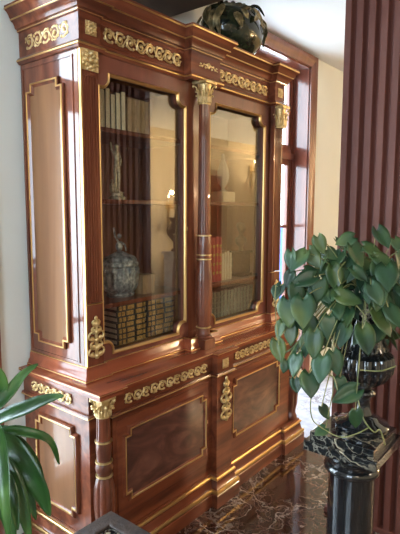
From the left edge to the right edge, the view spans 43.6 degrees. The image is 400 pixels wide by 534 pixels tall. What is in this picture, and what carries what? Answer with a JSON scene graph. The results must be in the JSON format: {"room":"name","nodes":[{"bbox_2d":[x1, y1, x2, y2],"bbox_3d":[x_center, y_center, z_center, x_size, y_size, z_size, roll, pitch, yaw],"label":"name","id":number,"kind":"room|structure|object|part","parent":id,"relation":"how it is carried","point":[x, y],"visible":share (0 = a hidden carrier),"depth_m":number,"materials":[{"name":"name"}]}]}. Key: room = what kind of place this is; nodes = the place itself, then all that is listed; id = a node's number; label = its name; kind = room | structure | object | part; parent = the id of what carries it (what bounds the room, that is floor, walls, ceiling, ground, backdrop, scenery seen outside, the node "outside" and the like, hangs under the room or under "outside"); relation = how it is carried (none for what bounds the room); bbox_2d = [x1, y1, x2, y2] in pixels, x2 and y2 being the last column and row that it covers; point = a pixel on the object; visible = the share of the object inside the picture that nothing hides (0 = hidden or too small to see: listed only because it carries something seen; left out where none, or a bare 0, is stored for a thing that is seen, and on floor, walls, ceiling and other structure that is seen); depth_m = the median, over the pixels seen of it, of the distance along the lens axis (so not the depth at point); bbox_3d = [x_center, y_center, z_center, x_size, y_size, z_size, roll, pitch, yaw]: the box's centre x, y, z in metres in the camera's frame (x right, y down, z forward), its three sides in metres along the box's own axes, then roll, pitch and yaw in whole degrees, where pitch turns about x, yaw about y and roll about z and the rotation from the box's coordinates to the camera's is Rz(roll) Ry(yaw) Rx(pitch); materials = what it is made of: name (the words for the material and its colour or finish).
{"room":"home library","nodes":[
{"label":"home library","id":0,"kind":"room"},
{"bbox_2d":[0,0,342,533],"bbox_3d":[0.972,-0.414,4.622,0.220,2.840,11.100,6,9,39],"label":"wall","id":1,"kind":"structure","parent":0,"point":[14,284],"depth_m":2.26,"materials":[{"name":"paint"}]},
{"bbox_2d":[0,335,4,533],"bbox_3d":[-1.388,-0.052,1.698,0.254,2.782,1.335,6,9,39],"label":"window","id":2,"kind":"structure","parent":1,"relation":"in","point":[2,531],"depth_m":2.22,"materials":[{"name":"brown wood"}]},
{"bbox_2d":[133,0,221,16],"bbox_3d":[1.286,-1.352,1.271,4.310,0.200,0.680,6,9,39],"label":"trim","id":3,"kind":"structure","parent":1,"relation":"attached to","point":[170,8],"depth_m":2.72,"materials":[{"name":"grey paint"}]},
{"bbox_2d":[211,3,318,372],"bbox_3d":[0.451,-0.331,3.956,0.254,2.825,1.470,6,9,39],"label":"window","id":4,"kind":"structure","parent":1,"relation":"in","point":[299,149],"depth_m":4.35,"materials":[{"name":"brown wood"}]},
{"bbox_3d":[0.404,-0.342,3.992,0.065,2.616,1.276,6,9,39],"label":"fixed frame","id":5,"kind":"part","parent":4,"relation":"part of","materials":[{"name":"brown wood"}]},
{"bbox_3d":[0.595,-0.351,4.236,0.035,2.578,0.618,6,9,39],"label":"sash","id":6,"kind":"part","parent":4,"relation":"part of","materials":[{"name":"brown wood"}]},
{"bbox_2d":[296,370,332,437],"bbox_3d":[2.623,0.849,6.140,0.617,0.012,6.700,6,9,39],"label":"trim","id":7,"kind":"structure","parent":1,"relation":"attached to","point":[303,402],"depth_m":3.94,"materials":[{"name":"grey stone"}]},
{"bbox_2d":[22,437,378,533],"bbox_3d":[2.693,1.213,3.407,4.660,0.100,11.100,6,9,39],"label":"floor","id":8,"kind":"structure","parent":0,"point":[289,495],"depth_m":2.63,"materials":[{"name":"red stone"}]},
{"bbox_2d":[74,511,150,533],"bbox_3d":[-0.221,1.120,1.342,0.571,0.544,0.462,6,9,39],"label":"side table","id":9,"kind":"object","parent":8,"relation":"on","point":[109,523],"visible":1,"depth_m":1.58,"materials":[{"name":"black wood"}]},
{"bbox_2d":[3,0,303,533],"bbox_3d":[-0.063,0.033,2.713,0.590,2.386,1.720,6,9,39],"label":"bookcase","id":10,"kind":"object","parent":8,"relation":"on","point":[160,431],"visible":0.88,"depth_m":2.35,"materials":[{"name":"brown wood"}]},
{"bbox_3d":[-0.649,-0.216,2.137,0.260,1.130,0.014,6,9,39],"label":"panel moulding","id":11,"kind":"part","parent":10,"relation":"part of","materials":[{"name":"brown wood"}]},
{"bbox_3d":[-0.647,-0.216,2.140,0.260,1.130,0.003,6,9,39],"label":"panel","id":12,"kind":"part","parent":10,"relation":"part of","materials":[{"name":"brown wood"}]},
{"bbox_3d":[-0.625,0.861,2.189,0.275,0.380,0.003,6,9,39],"label":"panel","id":13,"kind":"part","parent":10,"relation":"part of","materials":[{"name":"brown wood"}]},
{"bbox_3d":[-0.628,0.861,2.185,0.307,0.412,0.013,6,9,39],"label":"panel moulding","id":14,"kind":"part","parent":10,"relation":"part of","materials":[{"name":"brown wood"}]},
{"bbox_2d":[100,89,104,126],"bbox_3d":[-0.478,-0.689,2.206,0.150,0.165,0.029,6,9,39],"label":"book","id":15,"kind":"object","parent":10,"relation":"on","point":[102,92],"visible":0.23,"depth_m":2.16,"materials":[{"name":"paper"}]},
{"bbox_2d":[103,88,110,127],"bbox_3d":[-0.459,-0.696,2.229,0.150,0.175,0.028,6,9,39],"label":"book","id":16,"kind":"object","parent":10,"relation":"on","point":[107,90],"visible":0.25,"depth_m":2.18,"materials":[{"name":"paper"}]},
{"bbox_2d":[110,94,115,128],"bbox_3d":[-0.440,-0.689,2.253,0.150,0.154,0.028,6,9,39],"label":"book","id":17,"kind":"object","parent":10,"relation":"on","point":[112,97],"visible":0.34,"depth_m":2.20,"materials":[{"name":"paper"}]},
{"bbox_2d":[111,93,120,129],"bbox_3d":[-0.421,-0.697,2.276,0.150,0.165,0.029,6,9,39],"label":"book","id":18,"kind":"object","parent":10,"relation":"on","point":[117,95],"visible":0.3,"depth_m":2.23,"materials":[{"name":"paper"}]},
{"bbox_2d":[108,142,125,199],"bbox_3d":[-0.383,-0.439,2.290,0.080,0.259,0.084,6,9,39],"label":"statuette","id":19,"kind":"object","parent":10,"relation":"on","point":[117,194],"visible":0.99,"depth_m":2.28,"materials":[{"name":"grey metal"}]},
{"bbox_2d":[116,92,125,129],"bbox_3d":[-0.402,-0.704,2.299,0.150,0.175,0.028,6,9,39],"label":"book","id":20,"kind":"object","parent":10,"relation":"on","point":[122,94],"visible":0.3,"depth_m":2.25,"materials":[{"name":"paper"}]},
{"bbox_2d":[103,228,139,297],"bbox_3d":[-0.386,-0.025,2.409,0.181,0.331,0.196,0,7,-2],"label":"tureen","id":21,"kind":"object","parent":10,"relation":"on","point":[121,272],"visible":0.94,"depth_m":2.35,"materials":[{"name":"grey and white glazed porcelain"}]},
{"bbox_3d":[-0.386,-0.047,2.406,0.146,0.055,0.194,6,9,39],"label":"lid","id":22,"kind":"part","parent":21,"relation":"part of","materials":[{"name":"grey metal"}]},
{"bbox_2d":[103,263,138,297],"bbox_3d":[-0.386,0.060,2.418,0.152,0.160,0.202,6,9,39],"label":"bowl","id":23,"kind":"object","parent":21,"relation":"on","point":[120,280],"depth_m":2.35,"materials":[{"name":"grey metal"}]},
{"bbox_3d":[-0.537,-0.271,2.525,0.008,1.230,0.693,6,9,39],"label":"panel","id":24,"kind":"part","parent":10,"relation":"part of","materials":[{"name":"clear glass"}]},
{"bbox_2d":[105,333,145,345],"bbox_3d":[-0.390,0.342,2.454,0.173,0.026,0.183,6,9,39],"label":"book","id":25,"kind":"object","parent":10,"relation":"on","point":[141,336],"visible":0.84,"depth_m":2.38,"materials":[{"name":"leather"}]},
{"bbox_2d":[105,328,145,339],"bbox_3d":[-0.389,0.316,2.452,0.173,0.026,0.183,6,9,39],"label":"book","id":26,"kind":"object","parent":25,"relation":"on","point":[140,331],"visible":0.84,"depth_m":2.38,"materials":[{"name":"leather"}]},
{"bbox_2d":[104,322,145,334],"bbox_3d":[-0.389,0.289,2.448,0.173,0.026,0.183,6,9,39],"label":"book","id":27,"kind":"object","parent":26,"relation":"on","point":[141,325],"visible":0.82,"depth_m":2.37,"materials":[{"name":"leather"}]},
{"bbox_2d":[104,317,144,328],"bbox_3d":[-0.393,0.263,2.445,0.173,0.026,0.183,6,9,39],"label":"book","id":28,"kind":"object","parent":27,"relation":"on","point":[140,320],"visible":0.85,"depth_m":2.37,"materials":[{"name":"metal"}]},
{"bbox_2d":[104,312,145,322],"bbox_3d":[-0.387,0.235,2.445,0.173,0.026,0.183,6,9,39],"label":"book","id":29,"kind":"object","parent":28,"relation":"on","point":[142,314],"visible":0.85,"depth_m":2.37,"materials":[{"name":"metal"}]},
{"bbox_2d":[104,306,144,317],"bbox_3d":[-0.393,0.209,2.440,0.173,0.026,0.183,6,9,39],"label":"book","id":30,"kind":"object","parent":29,"relation":"on","point":[140,309],"visible":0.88,"depth_m":2.36,"materials":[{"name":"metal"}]},
{"bbox_2d":[105,301,145,311],"bbox_3d":[-0.389,0.182,2.441,0.173,0.026,0.183,6,9,39],"label":"book","id":31,"kind":"object","parent":30,"relation":"on","point":[139,304],"visible":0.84,"depth_m":2.37,"materials":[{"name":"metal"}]},
{"bbox_2d":[125,97,131,130],"bbox_3d":[-0.375,-0.699,2.331,0.142,0.158,0.027,6,9,39],"label":"book","id":32,"kind":"object","parent":10,"relation":"on","point":[127,100],"visible":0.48,"depth_m":2.29,"materials":[{"name":"brown paper"}]},
{"bbox_2d":[131,98,136,131],"bbox_3d":[-0.357,-0.702,2.353,0.142,0.158,0.027,6,9,39],"label":"book","id":33,"kind":"object","parent":10,"relation":"on","point":[133,101],"visible":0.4,"depth_m":2.31,"materials":[{"name":"beige leather"}]},
{"bbox_2d":[136,99,140,132],"bbox_3d":[-0.339,-0.704,2.375,0.142,0.158,0.027,6,9,39],"label":"book","id":34,"kind":"object","parent":10,"relation":"on","point":[138,122],"visible":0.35,"depth_m":2.33,"materials":[{"name":"brown paper"}]},
{"bbox_3d":[-0.406,-0.616,2.379,0.324,0.020,0.683,6,9,39],"label":"shelf","id":35,"kind":"part","parent":10,"relation":"part of","materials":[{"name":"brown wood"}]},
{"bbox_3d":[-0.407,-0.312,2.415,0.324,0.020,0.683,6,9,39],"label":"shelf","id":36,"kind":"part","parent":10,"relation":"part of","materials":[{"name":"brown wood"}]},
{"bbox_3d":[-0.409,0.144,2.468,0.324,0.020,0.683,6,9,39],"label":"shelf","id":37,"kind":"part","parent":10,"relation":"part of","materials":[{"name":"brown wood"}]},
{"bbox_3d":[-0.245,-0.228,2.294,0.018,1.188,0.552,6,9,39],"label":"gilt trim","id":38,"kind":"part","parent":10,"relation":"part of","materials":[{"name":"gold metal"}]},
{"bbox_2d":[140,100,145,133],"bbox_3d":[-0.321,-0.707,2.397,0.142,0.158,0.027,6,9,39],"label":"book","id":39,"kind":"object","parent":10,"relation":"on","point":[142,103],"visible":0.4,"depth_m":2.35,"materials":[{"name":"brown paper"}]},
{"bbox_3d":[-0.252,-0.251,2.308,0.034,1.273,0.572,6,9,39],"label":"glazed door","id":40,"kind":"part","parent":10,"relation":"part of","materials":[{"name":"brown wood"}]},
{"bbox_2d":[135,273,154,293],"bbox_3d":[-0.278,0.083,2.500,0.064,0.096,0.086,6,9,39],"label":"box","id":41,"kind":"object","parent":10,"relation":"on","point":[145,280],"visible":0.8,"depth_m":2.47,"materials":[{"name":"beige leather"}]},
{"bbox_3d":[-0.278,0.042,2.495,0.064,0.014,0.086,6,9,39],"label":"lid","id":42,"kind":"part","parent":41,"relation":"part of","materials":[{"name":"beige leather"}]},
{"bbox_3d":[-0.068,0.409,2.760,0.582,0.004,1.704,6,9,39],"label":"gilt moulding","id":43,"kind":"part","parent":10,"relation":"part of","materials":[{"name":"gold metal"}]},
{"bbox_2d":[145,102,149,133],"bbox_3d":[-0.303,-0.709,2.419,0.142,0.158,0.027,6,9,39],"label":"book","id":44,"kind":"object","parent":10,"relation":"on","point":[147,109],"visible":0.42,"depth_m":2.38,"materials":[{"name":"beige paper"}]},
{"bbox_2d":[19,323,275,401],"bbox_3d":[-0.068,0.418,2.761,0.582,0.030,1.704,6,9,39],"label":"countertop","id":45,"kind":"structure","parent":10,"relation":"on","point":[118,381],"depth_m":2.25,"materials":[{"name":"brown wood"}]},
{"bbox_3d":[-0.126,0.393,2.780,0.463,0.004,1.576,6,9,39],"label":"gilt moulding","id":46,"kind":"part","parent":10,"relation":"part of","materials":[{"name":"gold metal"}]},
{"bbox_3d":[-0.123,-0.943,2.625,0.460,0.007,1.570,6,9,39],"label":"gilt moulding","id":47,"kind":"part","parent":10,"relation":"part of","materials":[{"name":"gold metal"}]},
{"bbox_3d":[-0.103,-1.141,2.586,0.510,0.007,1.670,6,9,39],"label":"gilt moulding","id":48,"kind":"part","parent":10,"relation":"part of","materials":[{"name":"gold metal"}]},
{"bbox_3d":[-0.124,-0.942,2.626,0.458,0.028,1.566,6,9,39],"label":"architrave","id":49,"kind":"part","parent":10,"relation":"part of","materials":[{"name":"brown wood"}]},
{"bbox_3d":[-0.126,-1.066,2.613,0.453,0.004,1.556,6,9,39],"label":"gilt moulding","id":50,"kind":"part","parent":10,"relation":"part of","materials":[{"name":"gold metal"}]},
{"bbox_3d":[-0.113,-1.104,2.599,0.484,0.006,1.618,6,9,39],"label":"gilt moulding","id":51,"kind":"part","parent":10,"relation":"part of","materials":[{"name":"gold metal"}]},
{"bbox_3d":[-0.104,-1.106,2.591,0.508,0.094,1.666,6,9,39],"label":"cornice","id":52,"kind":"part","parent":10,"relation":"part of","materials":[{"name":"brown wood"}]},
{"bbox_3d":[-0.133,0.339,2.779,0.445,0.004,1.540,6,9,39],"label":"gilt moulding","id":53,"kind":"part","parent":10,"relation":"part of","materials":[{"name":"gold metal"}]},
{"bbox_3d":[-0.071,0.527,2.776,0.573,0.006,1.686,6,9,39],"label":"gilt moulding","id":54,"kind":"part","parent":10,"relation":"part of","materials":[{"name":"gold metal"}]},
{"bbox_3d":[-0.072,0.525,2.776,0.572,0.018,1.684,6,9,39],"label":"frieze moulding","id":55,"kind":"part","parent":10,"relation":"part of","materials":[{"name":"brown wood"}]},
{"bbox_2d":[146,326,172,337],"bbox_3d":[-0.267,0.324,2.614,0.173,0.026,0.198,6,9,39],"label":"book","id":56,"kind":"object","parent":10,"relation":"on","point":[170,328],"visible":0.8,"depth_m":2.55,"materials":[{"name":"leather"}]},
{"bbox_2d":[146,321,172,331],"bbox_3d":[-0.268,0.298,2.608,0.173,0.026,0.198,6,9,39],"label":"book","id":57,"kind":"object","parent":56,"relation":"on","point":[167,324],"visible":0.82,"depth_m":2.55,"materials":[{"name":"leather"}]},
{"bbox_2d":[146,316,173,326],"bbox_3d":[-0.263,0.271,2.604,0.173,0.026,0.198,6,9,39],"label":"book","id":58,"kind":"object","parent":57,"relation":"on","point":[170,318],"visible":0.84,"depth_m":2.54,"materials":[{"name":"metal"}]},
{"bbox_2d":[145,311,173,321],"bbox_3d":[-0.265,0.245,2.601,0.173,0.026,0.198,6,9,39],"label":"book","id":59,"kind":"object","parent":58,"relation":"on","point":[170,313],"visible":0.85,"depth_m":2.54,"materials":[{"name":"leather"}]},
{"bbox_2d":[145,305,173,315],"bbox_3d":[-0.260,0.218,2.601,0.173,0.026,0.198,6,9,39],"label":"book","id":60,"kind":"object","parent":59,"relation":"on","point":[169,308],"visible":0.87,"depth_m":2.54,"materials":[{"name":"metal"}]},
{"bbox_2d":[145,300,173,310],"bbox_3d":[-0.264,0.191,2.599,0.173,0.026,0.198,6,9,39],"label":"book","id":61,"kind":"object","parent":60,"relation":"on","point":[169,303],"visible":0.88,"depth_m":2.53,"materials":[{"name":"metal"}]},
{"bbox_2d":[146,295,173,305],"bbox_3d":[-0.264,0.165,2.594,0.173,0.026,0.198,6,9,39],"label":"book","id":62,"kind":"object","parent":61,"relation":"on","point":[169,298],"visible":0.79,"depth_m":2.53,"materials":[{"name":"leather"}]},
{"bbox_3d":[-0.154,0.824,2.333,0.013,0.432,0.620,6,9,39],"label":"cupboard door","id":63,"kind":"part","parent":10,"relation":"part of","materials":[{"name":"brown wood"}]},
{"bbox_3d":[-0.143,0.818,2.324,0.013,0.339,0.572,6,9,39],"label":"panel moulding","id":64,"kind":"part","parent":10,"relation":"part of","materials":[{"name":"brown wood"}]},
{"bbox_3d":[-0.148,0.817,2.328,0.002,0.307,0.540,6,9,39],"label":"burl panel","id":65,"kind":"part","parent":10,"relation":"part of","materials":[{"name":"brown wood"}]},
{"bbox_3d":[-0.067,1.138,2.842,0.590,0.022,1.720,6,9,39],"label":"gilt moulding","id":66,"kind":"part","parent":10,"relation":"part of","materials":[{"name":"gold metal"}]},
{"bbox_3d":[-0.073,1.075,2.839,0.575,0.016,1.690,6,9,39],"label":"gilt moulding","id":67,"kind":"part","parent":10,"relation":"part of","materials":[{"name":"gold metal"}]},
{"bbox_2d":[211,237,211,268],"bbox_3d":[-0.005,-0.046,2.896,0.171,0.262,0.030,6,9,39],"label":"book","id":68,"kind":"object","parent":10,"relation":"on","point":[211,237],"visible":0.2,"depth_m":2.84,"materials":[{"name":"red leather"}]},
{"bbox_2d":[212,237,214,281],"bbox_3d":[0.015,-0.047,2.921,0.171,0.258,0.030,6,9,39],"label":"book","id":69,"kind":"object","parent":10,"relation":"on","point":[213,238],"visible":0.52,"depth_m":2.87,"materials":[{"name":"red leather"}]},
{"bbox_2d":[210,236,218,281],"bbox_3d":[0.035,-0.052,2.945,0.171,0.262,0.030,6,9,39],"label":"book","id":70,"kind":"object","parent":10,"relation":"on","point":[216,237],"visible":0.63,"depth_m":2.89,"materials":[{"name":"red leather"}]},
{"bbox_2d":[213,292,216,317],"bbox_3d":[0.028,0.220,2.960,0.162,0.154,0.033,6,9,39],"label":"book","id":71,"kind":"object","parent":10,"relation":"in","point":[214,293],"visible":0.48,"depth_m":2.91,"materials":[{"name":"paper"}]},
{"bbox_2d":[212,291,220,317],"bbox_3d":[0.050,0.218,2.987,0.162,0.152,0.033,6,9,39],"label":"book","id":72,"kind":"object","parent":10,"relation":"in","point":[218,293],"visible":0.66,"depth_m":2.94,"materials":[{"name":"leather"}]},
{"bbox_2d":[212,289,223,316],"bbox_3d":[0.072,0.213,3.014,0.162,0.156,0.033,6,9,39],"label":"book","id":73,"kind":"object","parent":10,"relation":"in","point":[220,291],"visible":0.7,"depth_m":2.96,"materials":[{"name":"leather"}]},
{"bbox_3d":[-0.056,-0.338,3.117,0.008,1.230,0.758,6,9,39],"label":"panel","id":74,"kind":"part","parent":10,"relation":"part of","materials":[{"name":"clear glass"}]},
{"bbox_2d":[218,237,221,280],"bbox_3d":[0.055,-0.052,2.969,0.171,0.258,0.030,6,9,39],"label":"book","id":75,"kind":"object","parent":10,"relation":"on","point":[220,238],"visible":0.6,"depth_m":2.92,"materials":[{"name":"red paper"}]},
{"bbox_2d":[212,288,227,315],"bbox_3d":[0.094,0.209,3.041,0.162,0.157,0.033,6,9,39],"label":"book","id":76,"kind":"object","parent":10,"relation":"in","point":[225,290],"visible":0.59,"depth_m":2.99,"materials":[{"name":"leather"}]},
{"bbox_2d":[211,191,234,201],"bbox_3d":[0.137,-0.411,2.933,0.090,0.060,0.120,6,9,39],"label":"block","id":77,"kind":"object","parent":10,"relation":"on","point":[221,196],"visible":0.92,"depth_m":2.89,"materials":[{"name":"beige stone"}]},
{"bbox_2d":[217,153,228,190],"bbox_3d":[0.134,-0.550,2.913,0.072,0.221,0.076,6,9,39],"label":"crystal vase","id":78,"kind":"object","parent":77,"relation":"on","point":[222,172],"visible":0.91,"depth_m":2.89,"materials":[{"name":"white"}]},
{"bbox_2d":[221,253,224,280],"bbox_3d":[0.081,-0.005,2.990,0.152,0.160,0.024,6,9,39],"label":"book","id":79,"kind":"object","parent":10,"relation":"on","point":[223,260],"visible":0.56,"depth_m":2.94,"materials":[{"name":"beige paper"}]},
{"bbox_2d":[214,287,233,313],"bbox_3d":[0.138,0.205,3.095,0.162,0.153,0.033,6,9,39],"label":"book","id":80,"kind":"object","parent":10,"relation":"in","point":[232,290],"visible":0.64,"depth_m":3.05,"materials":[{"name":"leather"}]},
{"bbox_2d":[218,288,230,314],"bbox_3d":[0.116,0.209,3.068,0.162,0.153,0.033,6,9,39],"label":"book","id":81,"kind":"object","parent":10,"relation":"in","point":[228,290],"visible":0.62,"depth_m":3.02,"materials":[{"name":"leather"}]},
{"bbox_2d":[222,252,226,279],"bbox_3d":[0.097,-0.011,3.010,0.152,0.166,0.024,6,9,39],"label":"book","id":82,"kind":"object","parent":10,"relation":"on","point":[225,253],"visible":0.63,"depth_m":2.96,"materials":[{"name":"beige paper"}]},
{"bbox_2d":[222,250,229,279],"bbox_3d":[0.113,-0.016,3.029,0.152,0.172,0.024,6,9,39],"label":"book","id":83,"kind":"object","parent":10,"relation":"on","point":[228,265],"visible":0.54,"depth_m":2.98,"materials":[{"name":"beige paper"}]},
{"bbox_2d":[219,286,237,312],"bbox_3d":[0.160,0.200,3.122,0.162,0.158,0.033,6,9,39],"label":"book","id":84,"kind":"object","parent":10,"relation":"in","point":[234,288],"visible":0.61,"depth_m":3.07,"materials":[{"name":"leather"}]},
{"bbox_2d":[229,252,231,278],"bbox_3d":[0.129,-0.012,3.050,0.152,0.160,0.024,6,9,39],"label":"book","id":85,"kind":"object","parent":10,"relation":"on","point":[230,253],"visible":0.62,"depth_m":3.00,"materials":[{"name":"beige paper"}]},
{"bbox_2d":[197,0,267,53],"bbox_3d":[0.188,-1.359,2.927,0.365,0.333,0.506,6,9,39],"label":"jardiniere","id":86,"kind":"object","parent":10,"relation":"on","point":[242,23],"visible":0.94,"depth_m":2.77,"materials":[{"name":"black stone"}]},
{"bbox_3d":[0.064,-1.348,2.736,0.024,0.129,0.052,6,9,39],"label":"handle","id":87,"kind":"part","parent":86,"relation":"part of","materials":[{"name":"gold metal"}]},
{"bbox_2d":[224,285,240,311],"bbox_3d":[0.182,0.198,3.149,0.162,0.156,0.033,6,9,39],"label":"book","id":88,"kind":"object","parent":10,"relation":"in","point":[238,288],"visible":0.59,"depth_m":3.10,"materials":[{"name":"leather"}]},
{"bbox_3d":[0.074,-0.380,3.006,0.324,0.020,0.748,6,9,39],"label":"shelf","id":89,"kind":"part","parent":10,"relation":"part of","materials":[{"name":"brown wood"}]},
{"bbox_3d":[0.073,0.077,3.059,0.324,0.020,0.748,6,9,39],"label":"shelf","id":90,"kind":"part","parent":10,"relation":"part of","materials":[{"name":"brown wood"}]},
{"bbox_3d":[0.075,-0.683,2.971,0.324,0.020,0.748,6,9,39],"label":"shelf","id":91,"kind":"part","parent":10,"relation":"part of","materials":[{"name":"brown wood"}]},
{"bbox_2d":[228,285,243,311],"bbox_3d":[0.204,0.197,3.176,0.162,0.152,0.033,6,9,39],"label":"book","id":92,"kind":"object","parent":10,"relation":"in","point":[241,288],"visible":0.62,"depth_m":3.12,"materials":[{"name":"leather"}]},
{"bbox_2d":[229,284,246,310],"bbox_3d":[0.226,0.193,3.203,0.162,0.154,0.033,6,9,39],"label":"book","id":93,"kind":"object","parent":10,"relation":"in","point":[245,287],"visible":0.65,"depth_m":3.15,"materials":[{"name":"paper"}]},
{"bbox_3d":[0.218,-0.292,2.863,0.018,1.188,0.555,6,9,39],"label":"gilt trim","id":94,"kind":"part","parent":10,"relation":"part of","materials":[{"name":"gold metal"}]},
{"bbox_3d":[0.209,-0.315,2.875,0.034,1.273,0.612,6,9,39],"label":"glazed door","id":95,"kind":"part","parent":10,"relation":"part of","materials":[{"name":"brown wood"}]},
{"bbox_2d":[229,222,251,276],"bbox_3d":[0.258,-0.115,3.160,0.100,0.339,0.120,6,9,39],"label":"bust","id":96,"kind":"object","parent":10,"relation":"on","point":[240,257],"visible":0.94,"depth_m":3.13,"materials":[{"name":"black stone"}]},
{"bbox_2d":[234,283,249,309],"bbox_3d":[0.248,0.188,3.230,0.162,0.158,0.033,6,9,39],"label":"book","id":97,"kind":"object","parent":10,"relation":"in","point":[248,286],"visible":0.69,"depth_m":3.18,"materials":[{"name":"paper"}]},
{"bbox_2d":[238,283,252,308],"bbox_3d":[0.270,0.186,3.257,0.162,0.155,0.033,6,9,39],"label":"book","id":98,"kind":"object","parent":10,"relation":"in","point":[251,286],"visible":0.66,"depth_m":3.21,"materials":[{"name":"leather"}]},
{"bbox_3d":[0.328,0.753,2.913,0.002,0.312,0.487,6,9,39],"label":"burl panel","id":99,"kind":"part","parent":10,"relation":"part of","materials":[{"name":"brown wood"}]},
{"bbox_3d":[0.322,0.760,2.918,0.013,0.437,0.567,6,9,39],"label":"cupboard door","id":100,"kind":"part","parent":10,"relation":"part of","materials":[{"name":"brown wood"}]},
{"bbox_3d":[0.332,0.754,2.909,0.013,0.344,0.519,6,9,39],"label":"panel moulding","id":101,"kind":"part","parent":10,"relation":"part of","materials":[{"name":"brown wood"}]},
{"bbox_2d":[303,434,399,533],"bbox_3d":[0.506,0.957,1.699,0.250,0.790,0.250,6,9,39],"label":"pedestal","id":102,"kind":"object","parent":8,"relation":"on","point":[351,476],"visible":0.8,"depth_m":1.61,"materials":[{"name":"black stone"}]},
{"bbox_3d":[0.507,0.637,1.662,0.224,0.084,0.224,6,9,39],"label":"neck moulding","id":103,"kind":"part","parent":102,"relation":"part of","materials":[{"name":"black stone"}]},
{"bbox_2d":[310,289,395,458],"bbox_3d":[0.521,0.313,1.630,0.222,0.505,0.235,6,9,39],"label":"urn","id":104,"kind":"object","parent":102,"relation":"on","point":[367,443],"visible":0.62,"depth_m":1.58,"materials":[{"name":"black stone"}]},
{"bbox_2d":[269,224,399,444],"bbox_3d":[0.516,0.179,1.621,0.535,0.643,0.525,5,8,36],"label":"vine","id":105,"kind":"object","parent":104,"relation":"in","point":[376,276],"visible":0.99,"depth_m":1.50,"materials":[{"name":"green plant"}]},
{"bbox_3d":[0.540,0.462,1.654,0.172,0.148,0.172,6,9,39],"label":"stem","id":106,"kind":"part","parent":104,"relation":"part of","materials":[{"name":"black stone"}]},
{"bbox_2d":[339,348,395,387],"bbox_3d":[0.540,0.329,1.639,0.188,0.121,0.188,6,9,39],"label":"ribbed bowl","id":107,"kind":"object","parent":104,"relation":"on","point":[377,360],"depth_m":1.57,"materials":[{"name":"black stone"}]},
{"bbox_2d":[324,0,399,533],"bbox_3d":[0.973,-0.132,2.208,0.782,2.839,0.140,6,9,39],"label":"curtain","id":108,"kind":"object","parent":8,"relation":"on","point":[369,184],"depth_m":2.27,"materials":[{"name":"brown fabric"}]},
{"bbox_3d":[-0.662,1.227,1.117,0.400,0.380,0.400,6,9,39],"label":"plant pot","id":109,"kind":"object","parent":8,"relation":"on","visible":0},
{"bbox_2d":[0,363,63,533],"bbox_3d":[-0.597,0.604,1.194,0.547,0.944,0.420,6,9,39],"label":"plant","id":110,"kind":"object","parent":109,"relation":"on","point":[22,480],"visible":1,"depth_m":1.09,"materials":[{"name":"green plant"}]},
{"bbox_2d":[213,0,345,71],"bbox_3d":[2.703,-1.707,3.067,4.660,0.100,11.100,6,9,39],"label":"ceiling","id":111,"kind":"structure","parent":0,"point":[316,27],"depth_m":3.54,"materials":[{"name":"paint"}]},
{"label":"outside","id":112,"kind":"structure","parent":0,"visible":0},
{"bbox_3d":[-3.497,0.687,8.447,11.400,0.060,22.000,6,9,39],"label":"ground","id":113,"kind":"structure","parent":112,"visible":0},
{"bbox_2d":[279,224,282,298],"bbox_3d":[1.386,0.131,6.871,0.180,1.440,3.300,6,9,39],"label":"wall","id":114,"kind":"structure","parent":113,"relation":"on","point":[281,229],"depth_m":6.28,"materials":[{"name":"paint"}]}
]}

